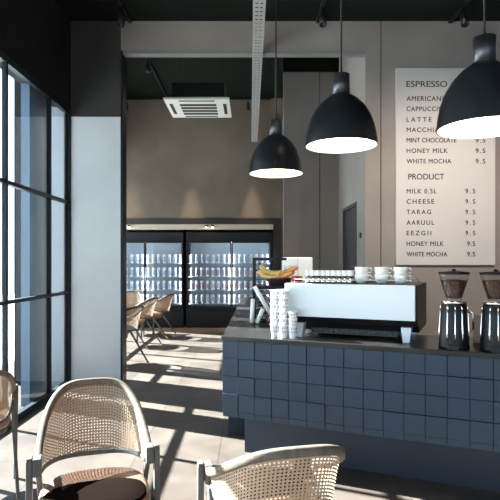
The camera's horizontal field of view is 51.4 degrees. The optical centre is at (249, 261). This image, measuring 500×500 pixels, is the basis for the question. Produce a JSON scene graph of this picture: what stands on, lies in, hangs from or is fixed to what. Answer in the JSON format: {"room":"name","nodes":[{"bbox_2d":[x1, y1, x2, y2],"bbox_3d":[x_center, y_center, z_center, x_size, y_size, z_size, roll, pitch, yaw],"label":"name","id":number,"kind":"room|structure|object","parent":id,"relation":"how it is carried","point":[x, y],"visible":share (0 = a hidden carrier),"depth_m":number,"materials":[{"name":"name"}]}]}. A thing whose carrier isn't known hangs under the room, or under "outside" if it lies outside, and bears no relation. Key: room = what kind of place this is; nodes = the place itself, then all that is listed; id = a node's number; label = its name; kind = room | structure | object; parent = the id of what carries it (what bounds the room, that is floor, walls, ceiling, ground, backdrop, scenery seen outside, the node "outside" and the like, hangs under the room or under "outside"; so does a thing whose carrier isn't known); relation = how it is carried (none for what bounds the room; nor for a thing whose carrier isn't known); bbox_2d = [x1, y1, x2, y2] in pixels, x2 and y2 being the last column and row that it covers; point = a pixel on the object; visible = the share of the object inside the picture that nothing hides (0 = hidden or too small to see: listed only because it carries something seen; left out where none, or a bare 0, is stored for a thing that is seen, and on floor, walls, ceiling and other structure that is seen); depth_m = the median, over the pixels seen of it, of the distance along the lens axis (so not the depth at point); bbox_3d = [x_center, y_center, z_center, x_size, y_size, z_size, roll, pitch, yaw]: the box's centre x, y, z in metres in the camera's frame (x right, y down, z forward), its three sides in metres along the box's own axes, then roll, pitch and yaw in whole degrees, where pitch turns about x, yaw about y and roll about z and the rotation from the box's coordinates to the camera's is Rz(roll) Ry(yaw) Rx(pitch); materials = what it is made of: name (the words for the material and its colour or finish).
{"room":"cafe","nodes":[
{"label":"cafe","id":0,"kind":"room"},
{"bbox_2d":[14,79,20,384],"bbox_3d":[-2.670,-1.055,6.375,0.100,4.950,0.750,0,0,0],"label":"wall","id":1,"kind":"structure","parent":0,"point":[17,86],"depth_m":6.00,"materials":[{"name":"metal"}]},
{"bbox_2d":[21,83,46,405],"bbox_3d":[-2.212,-0.350,5.350,0.085,3.660,0.460,0,0,0],"label":"wall","id":2,"kind":"structure","parent":0,"point":[27,92],"depth_m":5.21,"materials":[{"name":"glass"}]},
{"bbox_2d":[0,0,70,108],"bbox_3d":[-2.170,-2.270,1.000,0.200,1.020,10.000,0,0,0],"label":"wall","id":3,"kind":"structure","parent":0,"point":[35,34],"depth_m":5.14,"materials":[{"name":"paint"}]},
{"bbox_2d":[0,50,69,428],"bbox_3d":[-2.094,-0.170,0.995,0.053,3.180,9.990,0,0,0],"label":"window","id":4,"kind":"structure","parent":3,"relation":"in","point":[7,62],"depth_m":5.14,"materials":[{"name":"black metal"}]},
{"bbox_2d":[52,107,65,386],"bbox_3d":[-2.214,-0.350,5.950,0.212,3.660,0.100,0,0,0],"label":"wall","id":5,"kind":"structure","parent":0,"point":[58,117],"depth_m":5.90,"materials":[{"name":"grey"}]},
{"bbox_2d":[70,21,120,380],"bbox_3d":[-2.055,-1.055,6.080,1.130,4.950,0.160,0,0,0],"label":"wall pillar","id":6,"kind":"structure","parent":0,"point":[95,45],"depth_m":6.00,"materials":[{"name":"paint"}]},
{"bbox_2d":[71,117,120,380],"bbox_3d":[-1.774,-0.150,5.989,0.568,3.040,0.019,0,0,0],"label":"column","id":7,"kind":"structure","parent":6,"relation":"attached to","point":[95,141],"depth_m":5.98,"materials":[{"name":"white paint"}]},
{"bbox_2d":[121,51,126,382],"bbox_3d":[-1.476,-0.505,6.075,0.023,3.850,0.190,0,0,0],"label":"trim","id":8,"kind":"structure","parent":6,"relation":"attached to","point":[123,58],"depth_m":6.02,"materials":[{"name":"black metal"}]},
{"bbox_2d":[127,231,271,232],"bbox_3d":[-1.250,0.220,11.900,4.100,2.400,0.100,0,0,0],"label":"wall","id":9,"kind":"structure","parent":0,"point":[127,231],"depth_m":11.85,"materials":[{"name":"metal"}]},
{"bbox_2d":[127,224,272,230],"bbox_3d":[-1.350,-0.755,11.520,3.900,0.110,0.660,0,0,0],"label":"trim","id":10,"kind":"structure","parent":9,"relation":"attached to","point":[134,227],"depth_m":11.19,"materials":[{"name":"beige"}]},
{"bbox_2d":[127,98,282,271],"bbox_3d":[-0.985,-1.055,11.275,4.630,4.950,0.150,0,0,0],"label":"wall","id":11,"kind":"structure","parent":0,"point":[177,167],"depth_m":11.20,"materials":[{"name":"paint"}]},
{"bbox_2d":[127,218,280,223],"bbox_3d":[-1.320,-0.880,11.185,3.960,0.120,0.030,0,0,0],"label":"trim","id":12,"kind":"structure","parent":11,"relation":"attached to","point":[129,220],"depth_m":11.17,"materials":[{"name":"black"}]},
{"bbox_2d":[272,224,280,289],"bbox_3d":[0.580,0.300,11.505,0.160,2.240,0.690,0,0,0],"label":"trim","id":13,"kind":"structure","parent":11,"relation":"attached to","point":[276,232],"depth_m":11.16,"materials":[{"name":"black metal"}]},
{"bbox_2d":[127,57,282,97],"bbox_3d":[-0.950,-3.590,9.025,4.900,0.120,5.850,0,0,0],"label":"ceiling","id":14,"kind":"structure","parent":0,"point":[235,72],"depth_m":9.84,"materials":[{"name":"black"}]},
{"bbox_2d":[145,57,166,95],"bbox_3d":[-1.770,-3.513,9.585,0.040,0.035,2.770,0,0,0],"label":"track","id":15,"kind":"object","parent":14,"relation":"attached to","point":[147,58],"visible":0.64,"depth_m":9.74,"materials":[{"name":"black metal"}]},
{"bbox_2d":[146,60,150,72],"bbox_3d":[-1.770,-3.387,9.026,0.080,0.215,0.113,0,0,0],"label":"track spotlight","id":16,"kind":"object","parent":15,"relation":"attached to","point":[147,63],"visible":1,"depth_m":8.99,"materials":[{"name":"black metal"}]},
{"bbox_2d":[163,83,231,117],"bbox_3d":[-0.770,-2.929,7.920,0.950,1.203,0.950,0,0,0],"label":"air conditioner","id":17,"kind":"object","parent":14,"relation":"hanging from","point":[188,100],"visible":0.87,"depth_m":7.55,"materials":[{"name":"grey plastic"}]},
{"bbox_2d":[180,104,217,114],"bbox_3d":[-0.770,-2.329,7.945,0.540,0.004,0.550,0,0,0],"label":"grille","id":18,"kind":"object","parent":17,"relation":"attached to","point":[185,109],"depth_m":7.94,"materials":[{"name":"grey plastic"}]},
{"bbox_2d":[127,98,270,99],"bbox_3d":[-1.375,-3.453,11.000,3.650,0.035,0.040,0,0,0],"label":"track","id":19,"kind":"object","parent":14,"relation":"attached to","point":[127,98],"visible":0.36,"depth_m":10.98,"materials":[{"name":"black metal"}]},
{"bbox_2d":[246,99,249,110],"bbox_3d":[-0.040,-3.325,11.000,0.080,0.220,0.080,0,0,0],"label":"track spotlight","id":20,"kind":"object","parent":19,"relation":"attached to","point":[248,103],"visible":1,"depth_m":10.98,"materials":[{"name":"black metal"}]},
{"bbox_2d":[251,0,265,141],"bbox_3d":[0.086,-2.955,6.150,0.117,1.150,8.300,0,0,0],"label":"cable tray","id":21,"kind":"object","parent":14,"relation":"hanging from","point":[256,86],"visible":1,"depth_m":6.11,"materials":[{"name":"grey metal"}]},
{"bbox_2d":[121,21,364,50],"bbox_3d":[-0.080,-2.985,6.050,2.820,1.090,0.100,0,0,0],"label":"lintel","id":22,"kind":"object","parent":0,"point":[136,35],"visible":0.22,"depth_m":6.00,"materials":[{"name":"paint"}]},
{"bbox_2d":[123,50,364,56],"bbox_3d":[-0.068,-2.420,6.044,2.795,0.040,0.112,0,0,0],"label":"trim","id":23,"kind":"structure","parent":22,"relation":"attached to","point":[127,53],"depth_m":5.99,"materials":[{"name":"grey"}]},
{"bbox_2d":[0,326,499,499],"bbox_3d":[0.450,1.470,3.925,7.700,0.100,16.050,0,0,0],"label":"floor","id":24,"kind":"structure","parent":0,"point":[179,393],"depth_m":4.21,"materials":[{"name":"tile"}]},
{"bbox_2d":[0,370,19,499],"bbox_3d":[-1.688,1.006,3.155,0.541,0.827,0.746,0,0,-30],"label":"armchair","id":25,"kind":"object","parent":24,"relation":"on","point":[8,412],"visible":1,"depth_m":3.12,"materials":[{"name":"beige wicker"}]},
{"bbox_2d":[26,377,159,499],"bbox_3d":[-0.693,1.006,2.317,0.541,0.827,0.746,0,0,-18],"label":"armchair","id":26,"kind":"object","parent":24,"relation":"on","point":[108,483],"visible":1,"depth_m":2.46,"materials":[{"name":"beige wicker"}]},
{"bbox_2d":[43,478,146,499],"bbox_3d":[-0.625,0.940,2.109,0.402,0.018,0.282,0,0,-18],"label":"seat cushion","id":27,"kind":"object","parent":26,"relation":"on","point":[112,488],"depth_m":2.12,"materials":[{"name":"brown leather"}]},
{"bbox_2d":[127,291,144,333],"bbox_3d":[-2.382,1.006,10.385,0.541,0.827,0.746,0,0,-12],"label":"armchair","id":28,"kind":"object","parent":24,"relation":"on","point":[136,293],"visible":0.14,"depth_m":10.67,"materials":[{"name":"beige wicker"}]},
{"bbox_2d":[127,305,149,369],"bbox_3d":[-1.842,1.006,7.241,0.746,0.827,0.541,0,0,28],"label":"armchair","id":29,"kind":"object","parent":24,"relation":"on","point":[136,314],"visible":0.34,"depth_m":7.12,"materials":[{"name":"beige wicker"}]},
{"bbox_2d":[127,297,162,348],"bbox_3d":[-1.931,1.006,8.851,0.746,0.827,0.541,0,0,21],"label":"armchair","id":30,"kind":"object","parent":24,"relation":"on","point":[148,313],"visible":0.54,"depth_m":8.71,"materials":[{"name":"beige wicker"}]},
{"bbox_2d":[127,232,185,327],"bbox_3d":[-2.300,0.390,11.473,1.720,2.060,0.653,0,0,0],"label":"fridge","id":31,"kind":"object","parent":24,"relation":"on","point":[139,243],"visible":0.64,"depth_m":11.58,"materials":[{"name":"black"}]},
{"bbox_2d":[140,293,177,338],"bbox_3d":[-1.814,1.006,9.921,0.746,0.827,0.541,0,0,14],"label":"armchair","id":32,"kind":"object","parent":24,"relation":"on","point":[166,305],"visible":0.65,"depth_m":9.74,"materials":[{"name":"beige wicker"}]},
{"bbox_2d":[186,232,271,327],"bbox_3d":[-0.450,0.390,11.473,1.860,2.060,0.653,0,0,0],"label":"fridge","id":33,"kind":"object","parent":24,"relation":"on","point":[198,315],"visible":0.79,"depth_m":11.33,"materials":[{"name":"black metal"}]},
{"bbox_2d":[200,267,203,275],"bbox_3d":[-1.047,0.216,11.340,0.066,0.195,0.066,0,0,19],"label":"drink can","id":34,"kind":"object","parent":33,"relation":"in","point":[201,268],"visible":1,"depth_m":11.32,"materials":[{"name":"white metal"}]},
{"bbox_2d":[211,294,214,302],"bbox_3d":[-0.807,0.801,11.340,0.066,0.195,0.066,0,0,-31],"label":"drink can","id":35,"kind":"object","parent":33,"relation":"in","point":[212,295],"visible":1,"depth_m":11.32,"materials":[{"name":"white metal"}]},
{"bbox_2d":[249,267,252,275],"bbox_3d":[0.022,0.216,11.340,0.066,0.195,0.066,0,0,23],"label":"drink can","id":36,"kind":"object","parent":33,"relation":"in","point":[250,268],"visible":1,"depth_m":11.32,"materials":[{"name":"white metal"}]},
{"bbox_2d":[223,297,310,435],"bbox_3d":[0.293,0.971,5.712,0.973,0.899,4.076,0,0,0],"label":"counter","id":37,"kind":"object","parent":24,"relation":"on","point":[240,320],"depth_m":4.41,"materials":[{"name":"stone"}]},
{"bbox_2d":[250,299,254,322],"bbox_3d":[0.020,0.417,4.421,0.044,0.206,0.037,0,0,10],"label":"tube","id":38,"kind":"object","parent":37,"relation":"on","point":[252,304],"visible":1,"depth_m":4.40,"materials":[{"name":"white"}]},
{"bbox_2d":[256,308,264,323],"bbox_3d":[0.085,0.453,4.380,0.081,0.134,0.036,0,0,0],"label":"tube","id":39,"kind":"object","parent":37,"relation":"on","point":[261,311],"visible":1,"depth_m":4.37,"materials":[{"name":"white"}]},
{"bbox_2d":[253,286,270,316],"bbox_3d":[0.126,0.360,4.460,0.207,0.320,0.036,0,0,0],"label":"tube","id":40,"kind":"object","parent":37,"relation":"on","point":[255,288],"visible":0.7,"depth_m":4.44,"materials":[{"name":"white"}]},
{"bbox_2d":[257,291,266,321],"bbox_3d":[0.105,0.387,4.550,0.090,0.265,0.090,0,0,0],"label":"cup holder","id":41,"kind":"object","parent":37,"relation":"on","point":[262,319],"visible":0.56,"depth_m":4.52,"materials":[{"name":"black metal"}]},
{"bbox_2d":[223,297,310,334],"bbox_3d":[0.293,0.536,5.712,0.973,0.031,4.076,0,0,0],"label":"countertop","id":42,"kind":"structure","parent":37,"relation":"on","point":[240,320],"depth_m":4.80,"materials":[{"name":"stone"}]},
{"bbox_2d":[253,258,286,317],"bbox_3d":[0.250,0.240,4.930,0.450,0.560,0.284,0,0,0],"label":"display rack","id":43,"kind":"object","parent":37,"relation":"on","point":[260,286],"visible":0.41,"depth_m":4.79,"materials":[{"name":"black metal"}]},
{"bbox_2d":[265,277,290,285],"bbox_3d":[0.275,0.188,4.930,0.264,0.080,0.264,0,0,0],"label":"fruit bowl","id":44,"kind":"object","parent":43,"relation":"on","point":[276,281],"visible":0.79,"depth_m":4.83,"materials":[{"name":"red"}]},
{"bbox_2d":[256,269,278,278],"bbox_3d":[0.164,0.110,4.845,0.222,0.096,0.038,0,0,-6],"label":"banana","id":45,"kind":"object","parent":44,"relation":"in","point":[259,272],"visible":1,"depth_m":4.83,"materials":[{"name":"yellow food"}]},
{"bbox_2d":[258,263,279,274],"bbox_3d":[0.180,0.066,4.867,0.214,0.112,0.038,0,0,7],"label":"banana","id":46,"kind":"object","parent":44,"relation":"in","point":[261,267],"visible":1,"depth_m":4.86,"materials":[{"name":"yellow food"}]},
{"bbox_2d":[277,272,293,277],"bbox_3d":[0.325,0.128,4.840,0.172,0.074,0.045,0,0,0],"label":"banana","id":47,"kind":"object","parent":44,"relation":"on","point":[288,274],"visible":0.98,"depth_m":4.82,"materials":[{"name":"orange food"}]},
{"bbox_2d":[280,267,297,273],"bbox_3d":[0.365,0.081,4.864,0.172,0.074,0.045,0,0,0],"label":"banana","id":48,"kind":"object","parent":44,"relation":"in","point":[292,269],"visible":0.98,"depth_m":4.85,"materials":[{"name":"orange food"}]},
{"bbox_2d":[282,257,312,282],"bbox_3d":[0.500,0.235,5.549,0.310,0.570,0.242,0,0,0],"label":"countertop appliance","id":49,"kind":"object","parent":37,"relation":"on","point":[304,263],"visible":0.37,"depth_m":5.43,"materials":[{"name":"white plastic"}]},
{"bbox_2d":[197,444,345,499],"bbox_3d":[0.081,1.006,2.019,0.541,0.827,0.746,0,0,-13],"label":"armchair","id":50,"kind":"object","parent":24,"relation":"on","point":[223,481],"visible":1,"depth_m":1.73,"materials":[{"name":"beige wicker"}]},
{"bbox_2d":[221,326,499,491],"bbox_3d":[1.299,0.970,3.338,3.004,0.900,0.626,0,0,23],"label":"counter","id":51,"kind":"object","parent":24,"relation":"on","point":[419,409],"depth_m":3.32,"materials":[{"name":"blue tile"}]},
{"bbox_2d":[270,324,278,337],"bbox_3d":[0.172,0.473,3.587,0.066,0.092,0.066,0,0,0],"label":"paper cup","id":52,"kind":"object","parent":51,"relation":"on","point":[274,327],"visible":0.96,"depth_m":3.56,"materials":[{"name":"white paper"}]},
{"bbox_2d":[270,317,278,323],"bbox_3d":[0.172,0.426,3.587,0.066,0.092,0.066,0,0,-17],"label":"paper cup","id":53,"kind":"object","parent":52,"relation":"on","point":[273,320],"visible":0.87,"depth_m":3.56,"materials":[{"name":"white paper"}]},
{"bbox_2d":[270,310,279,317],"bbox_3d":[0.172,0.379,3.587,0.066,0.092,0.066,0,0,-34],"label":"paper cup","id":54,"kind":"object","parent":53,"relation":"on","point":[274,314],"visible":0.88,"depth_m":3.56,"materials":[{"name":"white paper"}]},
{"bbox_2d":[270,303,279,310],"bbox_3d":[0.172,0.332,3.587,0.066,0.092,0.066,0,0,38],"label":"paper cup","id":55,"kind":"object","parent":54,"relation":"on","point":[274,307],"visible":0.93,"depth_m":3.56,"materials":[{"name":"white paper"}]},
{"bbox_2d":[270,297,278,303],"bbox_3d":[0.172,0.285,3.587,0.066,0.092,0.066,0,0,21],"label":"paper cup","id":56,"kind":"object","parent":55,"relation":"on","point":[274,300],"visible":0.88,"depth_m":3.56,"materials":[{"name":"white paper"}]},
{"bbox_2d":[270,290,278,296],"bbox_3d":[0.172,0.238,3.587,0.066,0.092,0.066,0,0,4],"label":"paper cup","id":57,"kind":"object","parent":56,"relation":"on","point":[274,293],"visible":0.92,"depth_m":3.56,"materials":[{"name":"white paper"}]},
{"bbox_2d":[279,324,287,337],"bbox_3d":[0.229,0.473,3.551,0.066,0.092,0.066,0,0,0],"label":"paper cup","id":58,"kind":"object","parent":51,"relation":"on","point":[283,328],"visible":0.94,"depth_m":3.53,"materials":[{"name":"white paper"}]},
{"bbox_2d":[279,317,287,324],"bbox_3d":[0.229,0.426,3.551,0.066,0.092,0.066,0,0,-17],"label":"paper cup","id":59,"kind":"object","parent":58,"relation":"on","point":[283,321],"visible":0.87,"depth_m":3.53,"materials":[{"name":"white paper"}]},
{"bbox_2d":[279,311,287,317],"bbox_3d":[0.229,0.379,3.551,0.066,0.092,0.066,0,0,-34],"label":"paper cup","id":60,"kind":"object","parent":59,"relation":"on","point":[283,314],"visible":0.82,"depth_m":3.53,"materials":[{"name":"white paper"}]},
{"bbox_2d":[279,304,287,310],"bbox_3d":[0.229,0.332,3.551,0.066,0.092,0.066,0,0,38],"label":"paper cup","id":61,"kind":"object","parent":60,"relation":"on","point":[283,307],"visible":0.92,"depth_m":3.53,"materials":[{"name":"white paper"}]},
{"bbox_2d":[279,297,287,303],"bbox_3d":[0.229,0.285,3.551,0.066,0.092,0.066,0,0,21],"label":"paper cup","id":62,"kind":"object","parent":61,"relation":"on","point":[283,300],"visible":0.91,"depth_m":3.53,"materials":[{"name":"white paper"}]},
{"bbox_2d":[279,290,287,296],"bbox_3d":[0.229,0.238,3.551,0.066,0.092,0.066,0,0,4],"label":"paper cup","id":63,"kind":"object","parent":62,"relation":"on","point":[283,293],"visible":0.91,"depth_m":3.53,"materials":[{"name":"white paper"}]},
{"bbox_2d":[288,325,297,338],"bbox_3d":[0.290,0.473,3.524,0.066,0.092,0.066,0,0,0],"label":"paper cup","id":64,"kind":"object","parent":51,"relation":"on","point":[292,329],"visible":0.92,"depth_m":3.50,"materials":[{"name":"white paper"}]},
{"bbox_2d":[288,318,297,325],"bbox_3d":[0.290,0.426,3.524,0.066,0.092,0.066,0,0,-17],"label":"paper cup","id":65,"kind":"object","parent":64,"relation":"on","point":[293,322],"visible":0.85,"depth_m":3.50,"materials":[{"name":"white paper"}]},
{"bbox_2d":[288,311,297,318],"bbox_3d":[0.290,0.379,3.524,0.066,0.092,0.066,0,0,-34],"label":"paper cup","id":66,"kind":"object","parent":65,"relation":"on","point":[292,314],"visible":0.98,"depth_m":3.50,"materials":[{"name":"white paper"}]},
{"bbox_2d":[285,277,425,342],"bbox_3d":[0.825,0.319,3.865,0.887,0.403,0.902,0,0,23],"label":"espresso machine","id":67,"kind":"object","parent":51,"relation":"on","point":[371,308],"visible":0.89,"depth_m":3.48,"materials":[{"name":"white metal"}]},
{"bbox_2d":[305,270,309,282],"bbox_3d":[0.408,0.102,3.686,0.036,0.088,0.036,0,0,0],"label":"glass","id":68,"kind":"object","parent":67,"relation":"on","point":[307,272],"visible":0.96,"depth_m":3.67,"materials":[{"name":"white ceramic"}]},
{"bbox_2d":[310,270,314,282],"bbox_3d":[0.443,0.102,3.670,0.036,0.088,0.036,0,0,0],"label":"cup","id":69,"kind":"object","parent":67,"relation":"on","point":[312,272],"visible":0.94,"depth_m":3.66,"materials":[{"name":"white ceramic"}]},
{"bbox_2d":[315,270,319,282],"bbox_3d":[0.477,0.102,3.655,0.036,0.088,0.036,0,0,0],"label":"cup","id":70,"kind":"object","parent":67,"relation":"on","point":[317,272],"visible":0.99,"depth_m":3.64,"materials":[{"name":"white ceramic"}]},
{"bbox_2d":[321,270,325,282],"bbox_3d":[0.512,0.102,3.640,0.036,0.088,0.036,0,0,0],"label":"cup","id":71,"kind":"object","parent":67,"relation":"on","point":[323,272],"visible":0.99,"depth_m":3.62,"materials":[{"name":"white ceramic"}]},
{"bbox_2d":[326,270,330,282],"bbox_3d":[0.547,0.102,3.625,0.036,0.088,0.036,0,0,0],"label":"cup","id":72,"kind":"object","parent":67,"relation":"on","point":[328,272],"visible":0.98,"depth_m":3.61,"materials":[{"name":"white ceramic"}]},
{"bbox_2d":[331,270,335,282],"bbox_3d":[0.582,0.102,3.610,0.036,0.088,0.036,0,0,0],"label":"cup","id":73,"kind":"object","parent":67,"relation":"on","point":[333,272],"visible":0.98,"depth_m":3.60,"materials":[{"name":"white ceramic"}]},
{"bbox_2d":[337,270,341,282],"bbox_3d":[0.617,0.102,3.595,0.036,0.088,0.036,0,0,0],"label":"glass","id":74,"kind":"object","parent":67,"relation":"on","point":[339,272],"visible":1,"depth_m":3.58,"materials":[{"name":"white ceramic"}]},
{"bbox_2d":[342,270,346,282],"bbox_3d":[0.652,0.102,3.580,0.036,0.088,0.036,0,0,0],"label":"glass","id":75,"kind":"object","parent":67,"relation":"on","point":[344,272],"visible":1,"depth_m":3.57,"materials":[{"name":"white ceramic"}]},
{"bbox_2d":[348,270,352,282],"bbox_3d":[0.686,0.102,3.564,0.036,0.088,0.036,0,0,0],"label":"glass","id":76,"kind":"object","parent":67,"relation":"on","point":[350,273],"visible":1,"depth_m":3.55,"materials":[{"name":"white ceramic"}]},
{"bbox_2d":[310,327,400,336],"bbox_3d":[0.778,0.485,3.755,0.601,0.039,0.398,0,0,23],"label":"drip tray","id":77,"kind":"object","parent":67,"relation":"on","point":[367,331],"depth_m":3.57,"materials":[{"name":"grey metal"}]},
{"bbox_2d":[354,274,371,283],"bbox_3d":[0.766,0.115,3.547,0.096,0.064,0.110,0,0,-30],"label":"coffee cup","id":78,"kind":"object","parent":67,"relation":"on","point":[364,277],"visible":0.93,"depth_m":3.52,"materials":[{"name":"white ceramic"}]},
{"bbox_2d":[354,267,372,273],"bbox_3d":[0.766,0.066,3.547,0.096,0.064,0.110,0,0,-35],"label":"coffee cup","id":79,"kind":"object","parent":78,"relation":"on","point":[358,270],"visible":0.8,"depth_m":3.52,"materials":[{"name":"white ceramic"}]},
{"bbox_2d":[374,274,392,283],"bbox_3d":[0.889,0.115,3.494,0.096,0.064,0.110,0,0,-30],"label":"coffee cup","id":80,"kind":"object","parent":67,"relation":"on","point":[376,276],"visible":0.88,"depth_m":3.46,"materials":[{"name":"white ceramic"}]},
{"bbox_2d":[374,267,392,273],"bbox_3d":[0.889,0.066,3.494,0.096,0.064,0.110,0,0,-35],"label":"coffee cup","id":81,"kind":"object","parent":80,"relation":"on","point":[378,270],"visible":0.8,"depth_m":3.46,"materials":[{"name":"white ceramic"}]},
{"bbox_2d":[393,274,412,283],"bbox_3d":[1.003,0.115,3.444,0.096,0.064,0.110,0,0,-30],"label":"coffee cup","id":82,"kind":"object","parent":67,"relation":"on","point":[396,277],"visible":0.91,"depth_m":3.42,"materials":[{"name":"white ceramic"}]},
{"bbox_2d":[393,267,411,274],"bbox_3d":[1.004,0.066,3.444,0.096,0.064,0.110,0,0,-35],"label":"coffee cup","id":83,"kind":"object","parent":82,"relation":"on","point":[397,270],"visible":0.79,"depth_m":3.41,"materials":[{"name":"white ceramic"}]},
{"bbox_2d":[221,326,499,358],"bbox_3d":[1.299,0.535,3.338,3.004,0.030,0.626,0,0,23],"label":"countertop","id":84,"kind":"structure","parent":51,"relation":"on","point":[420,344],"depth_m":3.40,"materials":[{"name":"stone"}]},
{"bbox_2d":[438,269,473,350],"bbox_3d":[1.238,0.281,3.146,0.180,0.478,0.190,0,0,-16],"label":"coffee grinder","id":85,"kind":"object","parent":51,"relation":"on","point":[454,333],"visible":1,"depth_m":3.09,"materials":[{"name":"black metal"}]},
{"bbox_2d":[479,269,499,352],"bbox_3d":[1.453,0.281,3.064,0.180,0.478,0.190,0,0,-16],"label":"coffee grinder","id":86,"kind":"object","parent":51,"relation":"on","point":[490,310],"visible":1,"depth_m":3.02,"materials":[{"name":"black metal"}]},
{"bbox_2d":[55,0,499,20],"bbox_3d":[1.040,-2.840,1.100,6.320,0.120,10.200,0,0,0],"label":"ceiling","id":87,"kind":"structure","parent":0,"point":[75,10],"depth_m":5.75,"materials":[{"name":"black paint"}]},
{"bbox_2d":[117,0,131,22],"bbox_3d":[-1.380,-2.763,3.490,0.040,0.035,4.980,0,0,0],"label":"track","id":88,"kind":"object","parent":87,"relation":"attached to","point":[120,2],"visible":1,"depth_m":5.70,"materials":[{"name":"black metal"}]},
{"bbox_2d":[117,7,124,27],"bbox_3d":[-1.380,-2.632,5.574,0.080,0.225,0.113,0,0,0],"label":"track spotlight","id":89,"kind":"object","parent":88,"relation":"attached to","point":[121,15],"visible":1,"depth_m":5.56,"materials":[{"name":"black metal"}]},
{"bbox_2d":[249,0,302,177],"bbox_3d":[0.216,-1.758,4.330,0.450,2.045,0.450,0,0,0],"label":"pendant lamp","id":90,"kind":"object","parent":87,"relation":"hanging from","point":[275,156],"visible":1,"depth_m":4.21,"materials":[{"name":"black metal"}]},
{"bbox_2d":[257,169,294,172],"bbox_3d":[0.216,-0.785,4.330,0.360,0.060,0.360,0,0,0],"label":"diffuser","id":91,"kind":"object","parent":90,"relation":"attached to","point":[258,170],"depth_m":4.34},
{"bbox_2d":[316,0,325,22],"bbox_3d":[0.780,-2.763,3.490,0.040,0.035,4.980,0,0,0],"label":"track","id":92,"kind":"object","parent":87,"relation":"attached to","point":[323,2],"visible":0.6,"depth_m":5.62,"materials":[{"name":"black metal"}]},
{"bbox_2d":[319,7,326,27],"bbox_3d":[0.780,-2.632,5.574,0.080,0.225,0.113,0,0,0],"label":"track spotlight","id":93,"kind":"object","parent":92,"relation":"attached to","point":[322,16],"visible":1,"depth_m":5.56,"materials":[{"name":"black metal"}]},
{"bbox_2d":[305,0,377,153],"bbox_3d":[0.570,-1.752,3.250,0.450,2.055,0.450,0,0,0],"label":"pendant lamp","id":94,"kind":"object","parent":87,"relation":"hanging from","point":[342,123],"visible":1,"depth_m":3.13,"materials":[{"name":"black metal"}]},
{"bbox_2d":[315,138,368,146],"bbox_3d":[0.570,-0.775,3.250,0.360,0.060,0.360,0,0,0],"label":"diffuser","id":95,"kind":"object","parent":94,"relation":"attached to","point":[319,142],"depth_m":3.27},
{"bbox_2d":[448,0,470,22],"bbox_3d":[2.300,-2.763,3.490,0.040,0.035,4.980,0,0,0],"label":"track","id":96,"kind":"object","parent":87,"relation":"attached to","point":[458,11],"visible":1,"depth_m":5.71,"materials":[{"name":"black metal"}]},
{"bbox_2d":[460,7,468,27],"bbox_3d":[2.300,-2.632,5.574,0.080,0.225,0.113,0,0,0],"label":"track spotlight","id":97,"kind":"object","parent":96,"relation":"attached to","point":[464,19],"visible":1,"depth_m":5.56,"materials":[{"name":"black metal"}]},
{"bbox_2d":[436,0,499,138],"bbox_3d":[1.150,-1.718,2.550,0.450,2.125,0.450,0,0,0],"label":"pendant lamp","id":98,"kind":"object","parent":87,"relation":"hanging from","point":[470,106],"visible":1,"depth_m":2.47,"materials":[{"name":"black metal"}]},
{"bbox_2d":[448,116,499,130],"bbox_3d":[1.150,-0.705,2.550,0.360,0.060,0.360,0,0,0],"label":"diffuser","id":99,"kind":"object","parent":98,"relation":"attached to","point":[492,123],"depth_m":2.56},
{"bbox_2d":[283,72,338,276],"bbox_3d":[0.917,-0.715,7.875,0.825,4.270,0.150,0,0,0],"label":"wall partition","id":100,"kind":"structure","parent":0,"point":[300,89],"depth_m":7.80,"materials":[{"name":"paint"}]},
{"bbox_2d":[283,57,338,72],"bbox_3d":[0.915,-3.190,7.875,0.830,0.680,0.190,0,0,0],"label":"trim","id":101,"kind":"structure","parent":100,"relation":"attached to","point":[290,64],"depth_m":7.78,"materials":[{"name":"black"}]},
{"bbox_2d":[319,72,319,276],"bbox_3d":[1.046,-0.715,7.797,0.012,4.270,0.004,0,0,0],"label":"trim","id":102,"kind":"structure","parent":100,"relation":"attached to","point":[319,72],"depth_m":7.79,"materials":[{"name":"grey"}]},
{"bbox_2d":[339,57,361,276],"bbox_3d":[1.405,-1.055,8.700,0.150,4.950,5.000,0,0,0],"label":"wall","id":103,"kind":"structure","parent":0,"point":[350,164],"depth_m":6.75,"materials":[{"name":"paint"}]},
{"bbox_2d":[342,202,356,280],"bbox_3d":[1.333,0.335,6.970,0.105,2.170,0.970,0,0,0],"label":"door","id":104,"kind":"structure","parent":103,"relation":"in","point":[349,214],"depth_m":7.03,"materials":[{"name":"black wood"}]},
{"bbox_2d":[362,21,499,337],"bbox_3d":[2.765,-0.680,6.100,2.870,4.200,0.200,0,0,0],"label":"wall","id":105,"kind":"structure","parent":0,"point":[404,44],"depth_m":6.00,"materials":[{"name":"paint"}]},
{"bbox_2d":[380,21,380,266],"bbox_3d":[1.510,-0.680,5.998,0.010,4.200,0.002,0,0,0],"label":"trim","id":106,"kind":"structure","parent":105,"relation":"attached to","point":[380,21],"depth_m":6.00,"materials":[{"name":"grey metal"}]},
{"bbox_2d":[395,68,494,264],"bbox_3d":[2.245,-1.095,5.981,1.140,2.260,0.035,0,0,0],"label":"menu board","id":107,"kind":"object","parent":105,"relation":"attached to","point":[445,187],"visible":0.82,"depth_m":5.96,"materials":[{"name":"white"}]},
{"label":"outside","id":108,"kind":"structure","parent":0,"visible":0},
{"bbox_2d":[0,294,13,365],"bbox_3d":[-8.065,1.530,7.000,11.870,0.100,34.000,0,0,0],"label":"ground","id":109,"kind":"structure","parent":108,"point":[10,296],"depth_m":11.24,"materials":[{"name":"white"}]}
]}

